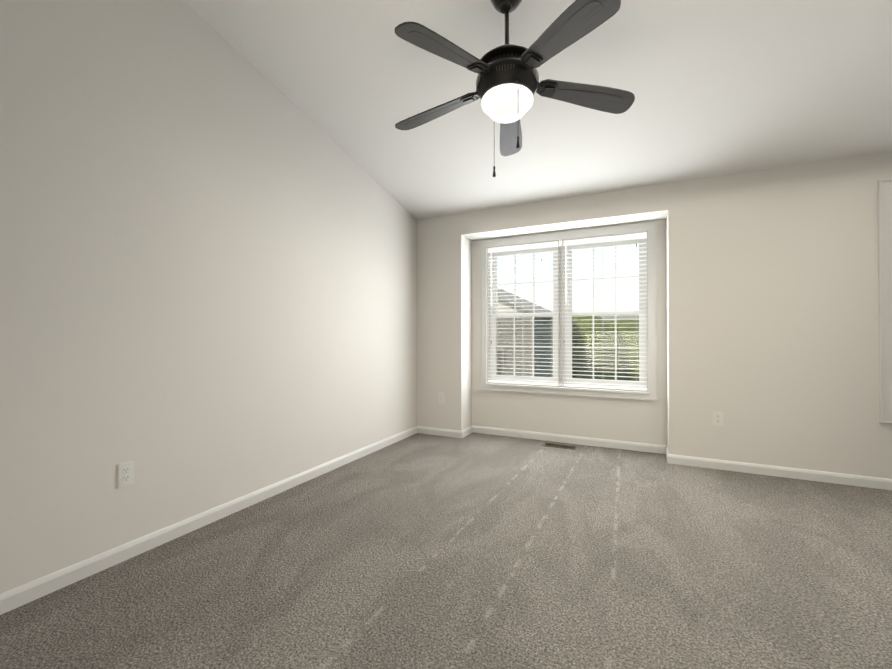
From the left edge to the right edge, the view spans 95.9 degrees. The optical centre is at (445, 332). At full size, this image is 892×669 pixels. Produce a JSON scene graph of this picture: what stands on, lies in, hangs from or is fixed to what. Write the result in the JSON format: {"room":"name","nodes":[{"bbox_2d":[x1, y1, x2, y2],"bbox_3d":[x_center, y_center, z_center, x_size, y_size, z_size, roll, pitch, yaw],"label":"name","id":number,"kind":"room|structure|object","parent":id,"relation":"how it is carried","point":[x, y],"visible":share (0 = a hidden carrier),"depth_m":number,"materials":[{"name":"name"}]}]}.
{"room":"empty bedroom","nodes":[
{"label":"empty bedroom","id":0,"kind":"room"},
{"bbox_2d":[0,0,416,593],"bbox_3d":[-1.500,-0.644,2.359,0.150,3.532,5.060,0,0,26],"label":"wall","id":1,"kind":"structure","parent":0,"point":[208,266],"depth_m":2.17,"materials":[{"name":"paint"}]},
{"bbox_2d":[117,461,133,487],"bbox_3d":[-1.585,0.700,1.991,0.008,0.117,0.072,0,0,26],"label":"outlet","id":2,"kind":"object","parent":1,"relation":"attached to","point":[125,473],"visible":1,"depth_m":1.99,"materials":[{"name":"white plastic"}]},
{"bbox_2d":[0,426,415,614],"bbox_3d":[-1.394,1.083,2.379,0.014,0.078,4.910,0,0,26],"label":"baseboard","id":3,"kind":"structure","parent":1,"relation":"attached to","point":[19,596],"depth_m":2.12,"materials":[{"name":"white wood"}]},
{"bbox_2d":[0,432,891,668],"bbox_3d":[1.052,1.175,1.365,5.600,0.120,5.510,0,0,26],"label":"floor","id":4,"kind":"structure","parent":0,"point":[472,550],"depth_m":1.84,"materials":[{"name":"grey carpet"}]},
{"bbox_2d":[542,443,576,449],"bbox_3d":[1.135,1.131,4.023,0.315,0.006,0.125,0,0,26],"label":"air vent","id":5,"kind":"object","parent":4,"relation":"in","point":[560,446],"visible":1,"depth_m":4.01,"materials":[{"name":"brown metal"}]},
{"bbox_2d":[183,0,891,218],"bbox_3d":[0.987,-1.916,1.251,5.600,1.244,5.210,0,0,26],"label":"ceiling","id":6,"kind":"structure","parent":0,"point":[720,87],"depth_m":2.59,"materials":[{"name":"paint"}]},
{"bbox_2d":[395,0,634,176],"bbox_3d":[0.274,-1.305,2.074,1.261,0.915,1.299,0,0,26],"label":"ceiling fan","id":7,"kind":"object","parent":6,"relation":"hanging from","point":[508,83],"visible":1,"depth_m":1.94,"materials":[{"name":"black metal"}]},
{"bbox_2d":[467,215,667,446],"bbox_3d":[1.185,-0.042,4.202,2.270,2.355,0.300,0,0,26],"label":"wall","id":8,"kind":"structure","parent":0,"point":[634,420],"depth_m":4.13,"materials":[{"name":"paint"}]},
{"bbox_2d":[468,425,667,453],"bbox_3d":[1.181,1.096,4.188,1.970,0.078,0.014,0,0,26],"label":"baseboard","id":9,"kind":"structure","parent":8,"relation":"attached to","point":[635,446],"depth_m":4.13,"materials":[{"name":"white wood"}]},
{"bbox_2d":[480,222,656,400],"bbox_3d":[1.224,-0.203,4.250,1.774,1.684,0.180,0,0,26],"label":"window","id":10,"kind":"structure","parent":8,"relation":"in","point":[562,326],"depth_m":4.23,"materials":[{"name":"white plastic"}]},
{"bbox_2d":[488,232,646,389],"bbox_3d":[1.210,-0.209,4.222,1.624,1.524,0.072,0,0,26],"label":"window blinds","id":11,"kind":"object","parent":10,"relation":"attached to","point":[636,236],"visible":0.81,"depth_m":4.17,"materials":[{"name":"white plastic"}]},
{"bbox_2d":[417,151,891,478],"bbox_3d":[2.086,-0.110,3.517,5.600,2.480,0.150,0,0,26],"label":"wall","id":12,"kind":"structure","parent":0,"point":[773,323],"depth_m":3.25,"materials":[{"name":"paint"}]},
{"bbox_2d":[416,426,463,437],"bbox_3d":[-0.066,1.098,4.456,0.539,0.078,0.014,0,0,26],"label":"baseboard","id":13,"kind":"structure","parent":12,"relation":"attached to","point":[419,429],"depth_m":4.45,"materials":[{"name":"white wood"}]},
{"bbox_2d":[713,411,722,425],"bbox_3d":[2.259,0.712,3.340,0.072,0.117,0.008,0,0,26],"label":"electrical outlet","id":14,"kind":"object","parent":12,"relation":"attached to","point":[717,418],"visible":1,"depth_m":3.34,"materials":[{"name":"white plastic"}]},
{"bbox_2d":[664,449,891,489],"bbox_3d":[3.182,1.087,2.889,2.789,0.078,0.014,0,0,26],"label":"baseboard","id":15,"kind":"structure","parent":12,"relation":"attached to","point":[804,474],"depth_m":3.14,"materials":[{"name":"white wood"}]},
{"bbox_2d":[878,178,891,422],"bbox_3d":[3.454,-0.232,2.841,0.628,1.755,0.180,0,0,26],"label":"window","id":16,"kind":"structure","parent":12,"relation":"in","point":[885,281],"depth_m":2.90,"materials":[{"name":"white plastic"}]},
{"label":"outside","id":17,"kind":"structure","parent":0,"visible":0},
{"bbox_2d":[572,315,638,380],"bbox_3d":[27.189,6.648,16.830,53.223,16.524,15.289,0,0,26],"label":"trees","id":18,"kind":"object","parent":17,"point":[609,354],"depth_m":21.42,"materials":[{"name":"green plant"}]},
{"bbox_3d":[34.052,4.874,52.813,140.000,0.200,114.890,0,0,26],"label":"lawn","id":19,"kind":"structure","parent":17,"visible":0},
{"bbox_2d":[497,288,574,376],"bbox_3d":[1.321,0.911,20.274,8.790,7.272,10.240,0,0,26],"label":"house","id":20,"kind":"structure","parent":19,"relation":"on","point":[506,302],"depth_m":14.36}
]}

